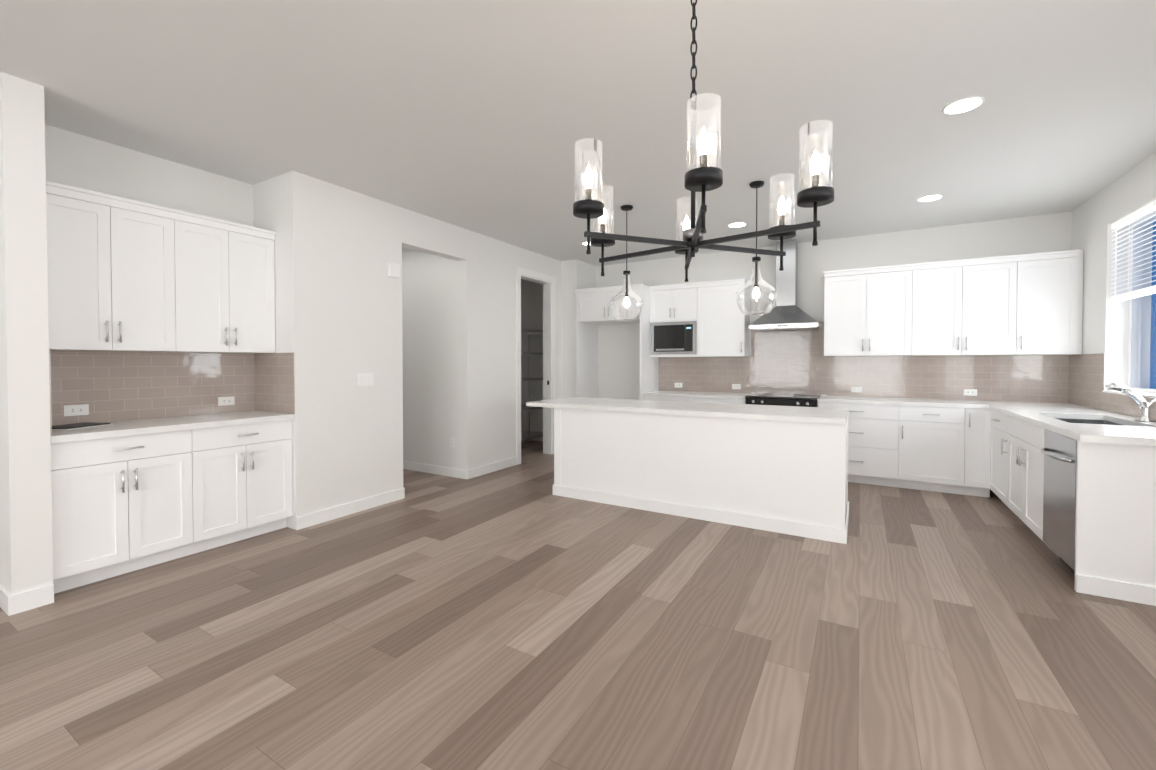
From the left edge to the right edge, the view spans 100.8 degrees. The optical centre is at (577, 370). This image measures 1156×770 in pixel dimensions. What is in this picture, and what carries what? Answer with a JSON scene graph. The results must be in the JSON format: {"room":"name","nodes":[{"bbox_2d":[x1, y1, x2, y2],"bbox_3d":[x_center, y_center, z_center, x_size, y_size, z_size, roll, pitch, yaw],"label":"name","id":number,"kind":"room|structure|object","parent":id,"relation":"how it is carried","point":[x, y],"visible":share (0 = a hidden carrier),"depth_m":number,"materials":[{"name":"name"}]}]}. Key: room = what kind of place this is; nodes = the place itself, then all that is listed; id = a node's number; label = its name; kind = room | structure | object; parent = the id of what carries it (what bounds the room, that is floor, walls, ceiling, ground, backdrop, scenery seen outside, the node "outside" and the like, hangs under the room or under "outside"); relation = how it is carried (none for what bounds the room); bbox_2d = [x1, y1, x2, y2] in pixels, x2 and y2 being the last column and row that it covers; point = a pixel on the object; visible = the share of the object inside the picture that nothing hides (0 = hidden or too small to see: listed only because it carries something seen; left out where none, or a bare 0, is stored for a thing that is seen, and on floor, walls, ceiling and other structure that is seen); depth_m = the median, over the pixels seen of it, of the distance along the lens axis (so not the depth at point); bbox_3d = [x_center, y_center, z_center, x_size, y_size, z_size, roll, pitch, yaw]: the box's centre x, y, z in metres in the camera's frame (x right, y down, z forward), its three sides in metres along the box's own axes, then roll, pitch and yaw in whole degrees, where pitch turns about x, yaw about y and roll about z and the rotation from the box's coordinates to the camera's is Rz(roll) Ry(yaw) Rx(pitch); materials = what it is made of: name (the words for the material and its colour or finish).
{"room":"kitchen","nodes":[
{"label":"kitchen","id":0,"kind":"room"},
{"bbox_2d":[0,72,52,594],"bbox_3d":[-5.778,-0.157,4.233,6.600,2.820,0.150,1,1,31],"label":"wall","id":1,"kind":"structure","parent":0,"point":[26,557],"depth_m":2.53,"materials":[{"name":"white paint"}]},
{"bbox_2d":[0,585,15,615],"bbox_3d":[-5.815,1.204,4.178,6.614,0.100,0.020,1,1,31],"label":"baseboard","id":2,"kind":"structure","parent":1,"relation":"attached to","point":[10,604],"depth_m":2.51,"materials":[{"name":"white wood"}]},
{"bbox_2d":[45,124,595,529],"bbox_3d":[-2.683,-0.144,3.451,1.005,2.820,9.970,1,1,31],"label":"wall","id":3,"kind":"structure","parent":0,"point":[338,307],"depth_m":4.18,"materials":[{"name":"white paint"}]},
{"bbox_2d":[46,181,189,351],"bbox_3d":[-3.086,-0.607,3.143,0.330,0.956,0.717,1,1,31],"label":"upper cabinet","id":4,"kind":"object","parent":3,"relation":"attached to","point":[125,274],"depth_m":3.05,"materials":[{"name":"white wood"}]},
{"bbox_2d":[49,348,294,435],"bbox_3d":[-2.821,0.109,3.345,0.598,0.484,1.320,1,1,31],"label":"wall tile","id":5,"kind":"structure","parent":3,"relation":"attached to","point":[109,386],"depth_m":3.53,"materials":[{"name":"beige tile"}]},
{"bbox_2d":[64,404,88,415],"bbox_3d":[-3.282,0.261,3.132,0.010,0.070,0.115,1,1,31],"label":"outlet","id":6,"kind":"object","parent":5,"relation":"attached to","point":[74,410],"visible":1,"depth_m":3.13,"materials":[{"name":"white plastic"}]},
{"bbox_2d":[218,396,234,405],"bbox_3d":[-2.845,0.249,3.872,0.010,0.070,0.115,1,1,31],"label":"outlet","id":7,"kind":"object","parent":5,"relation":"attached to","point":[224,401],"visible":1,"depth_m":3.87,"materials":[{"name":"white plastic"}]},
{"bbox_2d":[190,213,275,352],"bbox_3d":[-2.782,-0.615,3.658,0.330,0.956,0.716,1,1,31],"label":"upper cabinet","id":8,"kind":"object","parent":3,"relation":"attached to","point":[232,267],"depth_m":3.61,"materials":[{"name":"white wood"}]},
{"bbox_2d":[296,487,403,529],"bbox_3d":[-1.959,1.203,4.219,0.014,0.100,1.030,1,1,31],"label":"baseboard","id":9,"kind":"structure","parent":3,"relation":"attached to","point":[318,517],"depth_m":4.14,"materials":[{"name":"white wood"}]},
{"bbox_2d":[357,373,373,385],"bbox_3d":[-1.905,0.082,4.290,0.012,0.115,0.162,1,1,31],"label":"light switch","id":10,"kind":"object","parent":3,"relation":"attached to","point":[364,379],"visible":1,"depth_m":4.28,"materials":[{"name":"white plastic"}]},
{"bbox_2d":[388,262,399,277],"bbox_3d":[-1.743,-0.947,4.532,0.028,0.130,0.110,1,1,31],"label":"door chime","id":11,"kind":"object","parent":3,"relation":"attached to","point":[394,270],"visible":0.93,"depth_m":4.51,"materials":[{"name":"white plastic"}]},
{"bbox_2d":[469,457,516,478],"bbox_3d":[-1.018,1.177,5.811,0.014,0.100,0.870,1,1,31],"label":"baseboard","id":12,"kind":"structure","parent":3,"relation":"attached to","point":[486,469],"depth_m":5.77,"materials":[{"name":"white wood"}]},
{"bbox_2d":[516,267,555,464],"bbox_3d":[-0.622,-0.063,6.597,0.158,2.555,0.910,1,1,31],"label":"door frame","id":13,"kind":"structure","parent":3,"relation":"attached to","point":[548,282],"depth_m":6.88,"materials":[{"name":"white wood"}]},
{"bbox_2d":[402,247,457,468],"bbox_3d":[-2.327,-0.188,6.103,2.280,2.820,0.120,1,1,31],"label":"wall","id":14,"kind":"structure","parent":0,"point":[430,350],"depth_m":5.67,"materials":[{"name":"white paint"}]},
{"bbox_2d":[403,461,468,478],"bbox_3d":[-2.243,1.174,5.998,2.314,0.100,0.014,1,1,31],"label":"baseboard","id":15,"kind":"structure","parent":14,"relation":"attached to","point":[433,469],"depth_m":5.65,"materials":[{"name":"white wood"}]},
{"bbox_2d":[450,437,454,447],"bbox_3d":[-1.448,0.832,5.524,0.070,0.115,0.010,1,1,31],"label":"outlet","id":16,"kind":"object","parent":14,"relation":"attached to","point":[452,441],"visible":1,"depth_m":5.52,"materials":[{"name":"white plastic"}]},
{"bbox_2d":[0,440,1155,769],"bbox_3d":[-2.835,1.318,3.930,13.400,0.120,11.200,1,1,31],"label":"floor","id":17,"kind":"structure","parent":0,"point":[520,616],"depth_m":2.21,"materials":[{"name":"brown wood"}]},
{"bbox_2d":[50,410,293,593],"bbox_3d":[-2.820,0.810,3.356,0.594,0.915,1.314,1,1,31],"label":"base cabinet","id":18,"kind":"object","parent":17,"relation":"on","point":[130,496],"visible":0.98,"depth_m":3.10,"materials":[{"name":"white wood"}]},
{"bbox_2d":[52,422,111,429],"bbox_3d":[-3.171,0.351,3.010,0.220,0.012,0.280,0,1,6],"label":"booklet","id":19,"kind":"object","parent":18,"relation":"on","point":[74,426],"visible":0.82,"depth_m":2.99,"materials":[{"name":"black paper"}]},
{"bbox_2d":[521,329,542,440],"bbox_3d":[-0.857,0.274,7.530,0.474,1.850,0.924,1,1,31],"label":"shelf","id":20,"kind":"object","parent":17,"relation":"on","point":[528,353],"visible":0.38,"depth_m":7.87,"materials":[{"name":"white"}]},
{"bbox_2d":[575,284,658,399],"bbox_3d":[0.561,0.021,6.937,1.030,2.375,0.668,1,1,31],"label":"enclosure","id":21,"kind":"object","parent":17,"relation":"on","point":[593,310],"visible":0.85,"depth_m":6.80,"materials":[{"name":"white wood"}]},
{"bbox_2d":[642,394,697,401],"bbox_3d":[1.332,0.778,6.521,0.728,0.876,0.620,1,1,31],"label":"base cabinet","id":22,"kind":"object","parent":17,"relation":"on","point":[661,397],"depth_m":6.25,"materials":[{"name":"white"}]},
{"bbox_2d":[646,390,749,397],"bbox_3d":[1.593,0.323,6.354,1.340,0.040,0.630,1,1,31],"label":"countertop","id":23,"kind":"structure","parent":22,"relation":"on","point":[681,394],"depth_m":6.10,"materials":[{"name":"white stone"}]},
{"bbox_2d":[553,409,848,543],"bbox_3d":[1.078,0.811,4.512,2.565,0.876,0.900,1,1,31],"label":"kitchen island","id":24,"kind":"object","parent":17,"relation":"on","point":[778,469],"depth_m":3.99,"materials":[{"name":"white wood"}]},
{"bbox_2d":[526,397,847,424],"bbox_3d":[0.929,0.352,4.567,2.858,0.040,0.900,1,1,31],"label":"island countertop","id":25,"kind":"structure","parent":24,"relation":"on","point":[820,416],"depth_m":4.23,"materials":[{"name":"white stone"}]},
{"bbox_2d":[698,398,745,403],"bbox_3d":[1.857,0.783,6.211,0.731,0.876,0.620,1,1,31],"label":"base cabinet","id":26,"kind":"object","parent":17,"relation":"on","point":[708,400],"depth_m":5.88,"materials":[{"name":"white"}]},
{"bbox_2d":[745,393,820,406],"bbox_3d":[2.486,0.764,5.793,0.766,0.926,0.683,1,1,31],"label":"range","id":27,"kind":"object","parent":17,"relation":"on","point":[800,400],"visible":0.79,"depth_m":5.58,"materials":[{"name":"black metal"}]},
{"bbox_2d":[818,402,905,487],"bbox_3d":[3.192,0.796,5.423,0.820,0.876,0.620,1,1,31],"label":"base cabinet","id":28,"kind":"object","parent":17,"relation":"on","point":[876,430],"depth_m":5.09,"materials":[{"name":"white wood"}]},
{"bbox_2d":[818,396,1093,409],"bbox_3d":[3.783,0.344,5.061,2.200,0.040,0.630,1,1,31],"label":"countertop","id":29,"kind":"structure","parent":28,"relation":"on","point":[897,401],"depth_m":4.93,"materials":[{"name":"white stone"}]},
{"bbox_2d":[906,406,953,493],"bbox_3d":[3.752,0.801,5.093,0.600,0.876,0.620,1,1,31],"label":"base cabinet","id":30,"kind":"object","parent":17,"relation":"on","point":[929,429],"depth_m":4.85,"materials":[{"name":"white wood"}]},
{"bbox_2d":[954,406,985,496],"bbox_3d":[4.014,0.804,4.914,0.272,0.876,0.661,1,1,31],"label":"base cabinet","id":31,"kind":"object","parent":17,"relation":"on","point":[973,448],"depth_m":4.69,"materials":[{"name":"white wood"}]},
{"bbox_2d":[982,406,1137,504],"bbox_3d":[4.080,0.817,4.143,0.748,0.876,0.723,1,1,31],"label":"base cabinet","id":32,"kind":"object","parent":17,"relation":"on","point":[1003,431],"depth_m":4.10,"materials":[{"name":"white wood"}]},
{"bbox_2d":[990,406,1155,445],"bbox_3d":[3.702,0.370,3.465,0.717,0.040,2.201,1,1,31],"label":"countertop","id":33,"kind":"structure","parent":32,"relation":"on","point":[1128,432],"depth_m":3.19,"materials":[{"name":"white stone"}]},
{"bbox_2d":[1104,382,1155,421],"bbox_3d":[3.855,0.217,3.331,0.269,0.269,0.064,1,1,31],"label":"faucet","id":34,"kind":"object","parent":33,"relation":"on","point":[1143,404],"visible":1,"depth_m":3.30,"materials":[{"name":"silver metal"}]},
{"bbox_2d":[1006,446,1155,577],"bbox_3d":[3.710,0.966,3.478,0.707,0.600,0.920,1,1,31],"label":"base cabinet","id":35,"kind":"object","parent":17,"relation":"on","point":[1115,527],"depth_m":2.70,"materials":[{"name":"white wood"}]},
{"bbox_2d":[1040,429,1076,572],"bbox_3d":[3.293,0.837,2.862,0.748,0.866,0.553,1,1,31],"label":"dishwasher","id":36,"kind":"object","parent":35,"relation":"in","point":[1059,451],"visible":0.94,"depth_m":2.98,"materials":[{"name":"silver metal"}]},
{"bbox_2d":[0,0,1155,265],"bbox_3d":[-2.835,-1.622,3.882,13.400,0.120,11.200,1,1,31],"label":"ceiling","id":37,"kind":"structure","parent":0,"point":[480,116],"depth_m":2.71,"materials":[{"name":"white paint"}]},
{"bbox_2d":[610,205,643,320],"bbox_3d":[0.470,-1.028,4.612,0.332,1.089,0.332,1,1,31],"label":"pendant light","id":38,"kind":"object","parent":37,"relation":"hanging from","point":[626,208],"visible":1,"depth_m":4.59,"materials":[{"name":"clear glass"}]},
{"bbox_2d":[573,0,833,281],"bbox_3d":[0.379,-0.938,1.567,0.824,1.169,0.785,1,1,31],"label":"chandelier","id":39,"kind":"object","parent":37,"relation":"hanging from","point":[703,178],"visible":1,"depth_m":1.42,"materials":[{"name":"black metal"}]},
{"bbox_2d":[728,222,746,227],"bbox_3d":[1.732,-1.581,5.206,0.196,0.004,0.196,1,1,31],"label":"recessed light","id":40,"kind":"object","parent":37,"relation":"in","point":[737,224],"visible":1,"depth_m":5.19,"materials":[{"name":"white plastic"}]},
{"bbox_2d":[735,181,777,314],"bbox_3d":[1.495,-1.018,4.007,0.332,1.089,0.332,1,1,31],"label":"pendant light","id":41,"kind":"object","parent":37,"relation":"hanging from","point":[756,259],"visible":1,"depth_m":3.99,"materials":[{"name":"clear glass"}]},
{"bbox_2d":[917,194,942,201],"bbox_3d":[3.206,-1.567,4.359,0.196,0.004,0.196,1,1,31],"label":"recessed light","id":42,"kind":"object","parent":37,"relation":"in","point":[930,198],"visible":1,"depth_m":4.36,"materials":[{"name":"white plastic"}]},
{"bbox_2d":[942,96,984,114],"bbox_3d":[2.244,-1.542,2.790,0.196,0.004,0.196,1,1,31],"label":"recessed light","id":43,"kind":"object","parent":37,"relation":"in","point":[963,105],"visible":1,"depth_m":2.79,"materials":[{"name":"white plastic"}]},
{"bbox_2d":[521,211,1071,440],"bbox_3d":[1.891,-0.196,6.620,7.580,2.820,0.140,1,1,31],"label":"wall","id":44,"kind":"structure","parent":0,"point":[618,361],"depth_m":6.15,"materials":[{"name":"white paint"}]},
{"bbox_2d":[649,282,696,325],"bbox_3d":[1.374,-0.899,6.626,0.668,0.485,0.350,1,1,31],"label":"upper cabinet","id":45,"kind":"object","parent":44,"relation":"attached to","point":[667,303],"depth_m":6.47,"materials":[{"name":"white wood"}]},
{"bbox_2d":[651,321,695,354],"bbox_3d":[1.370,-0.436,6.626,0.628,0.436,0.337,1,1,31],"label":"microwave","id":46,"kind":"object","parent":45,"relation":"in","point":[673,337],"visible":0.96,"depth_m":6.48,"materials":[{"name":"black plastic"}]},
{"bbox_2d":[697,278,750,356],"bbox_3d":[1.920,-0.659,6.308,0.600,0.956,0.350,1,1,31],"label":"upper cabinet","id":47,"kind":"object","parent":44,"relation":"attached to","point":[712,310],"depth_m":6.16,"materials":[{"name":"white wood"}]},
{"bbox_2d":[749,239,820,330],"bbox_3d":[2.536,-1.046,5.850,0.760,1.092,0.502,1,1,31],"label":"range hood","id":48,"kind":"object","parent":44,"relation":"attached to","point":[786,313],"visible":0.98,"depth_m":5.83,"materials":[{"name":"silver metal"}]},
{"bbox_2d":[659,322,1066,402],"bbox_3d":[3.035,-0.142,5.861,4.318,0.904,0.006,1,1,31],"label":"tile backsplash","id":49,"kind":"structure","parent":44,"relation":"attached to","point":[793,362],"depth_m":5.68,"materials":[{"name":"beige tile"}]},
{"bbox_2d":[674,383,681,387],"bbox_3d":[1.428,0.211,6.805,0.115,0.070,0.010,1,1,31],"label":"electrical outlet","id":50,"kind":"object","parent":49,"relation":"attached to","point":[677,385],"visible":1,"depth_m":6.80,"materials":[{"name":"white plastic"}]},
{"bbox_2d":[732,384,740,388],"bbox_3d":[2.116,0.217,6.399,0.115,0.070,0.010,1,1,31],"label":"electrical outlet","id":51,"kind":"object","parent":49,"relation":"attached to","point":[736,386],"visible":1,"depth_m":6.39,"materials":[{"name":"white plastic"}]},
{"bbox_2d":[851,387,861,392],"bbox_3d":[3.313,0.229,5.692,0.115,0.070,0.010,1,1,31],"label":"electrical outlet","id":52,"kind":"object","parent":49,"relation":"attached to","point":[857,389],"visible":1,"depth_m":5.69,"materials":[{"name":"white plastic"}]},
{"bbox_2d":[963,389,976,395],"bbox_3d":[4.226,0.238,5.153,0.115,0.070,0.010,1,1,31],"label":"electrical outlet","id":53,"kind":"object","parent":49,"relation":"attached to","point":[970,392],"visible":1,"depth_m":5.15,"materials":[{"name":"white plastic"}]},
{"bbox_2d":[823,265,922,355],"bbox_3d":[3.333,-0.645,5.474,0.900,0.956,0.350,1,1,31],"label":"upper cabinet","id":54,"kind":"object","parent":44,"relation":"attached to","point":[868,312],"depth_m":5.31,"materials":[{"name":"white wood"}]},
{"bbox_2d":[919,254,1026,355],"bbox_3d":[4.032,-0.638,5.062,0.964,0.956,0.350,1,1,31],"label":"upper cabinet","id":55,"kind":"object","parent":44,"relation":"attached to","point":[1026,304],"depth_m":4.86,"materials":[{"name":"white wood"}]},
{"bbox_2d":[1027,249,1083,354],"bbox_3d":[4.574,-0.633,4.742,0.530,0.956,0.350,1,1,31],"label":"upper cabinet","id":56,"kind":"object","parent":44,"relation":"attached to","point":[1054,280],"depth_m":4.56,"materials":[{"name":"white wood"}]},
{"bbox_2d":[1071,152,1155,415],"bbox_3d":[2.473,-0.095,0.408,0.260,2.820,9.970,1,1,31],"label":"wall","id":57,"kind":"structure","parent":0,"point":[1098,214],"depth_m":4.04,"materials":[{"name":"white paint"}]},
{"bbox_2d":[1067,353,1155,419],"bbox_3d":[4.158,0.106,3.527,0.006,0.484,2.850,1,1,31],"label":"tile backsplash","id":58,"kind":"structure","parent":57,"relation":"attached to","point":[1085,372],"depth_m":4.26,"materials":[{"name":"beige tile"}]},
{"bbox_2d":[1103,390,1155,397],"bbox_3d":[4.064,0.191,3.242,0.146,0.016,1.858,1,1,31],"label":"window sill","id":59,"kind":"structure","parent":57,"relation":"attached to","point":[1148,395],"depth_m":3.64,"materials":[{"name":"white"}]},
{"bbox_2d":[1128,211,1155,393],"bbox_3d":[4.151,-0.510,3.179,0.055,1.416,1.856,1,1,31],"label":"window","id":60,"kind":"structure","parent":57,"relation":"in","point":[1134,351],"depth_m":3.94,"materials":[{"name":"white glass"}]},
{"bbox_2d":[1110,200,1155,322],"bbox_3d":[4.046,-0.799,3.236,0.058,0.837,1.848,1,1,31],"label":"window blind","id":61,"kind":"object","parent":60,"relation":"attached to","point":[1142,212],"visible":1,"depth_m":3.72,"materials":[{"name":"white plastic"}]},
{"label":"outside","id":62,"kind":"structure","parent":0,"visible":0},
{"bbox_2d":[1150,221,1155,388],"bbox_3d":[14.389,-3.485,18.769,0.100,11.000,43.000,1,1,31],"label":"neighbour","id":63,"kind":"structure","parent":62,"point":[1153,348],"depth_m":5.26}
]}

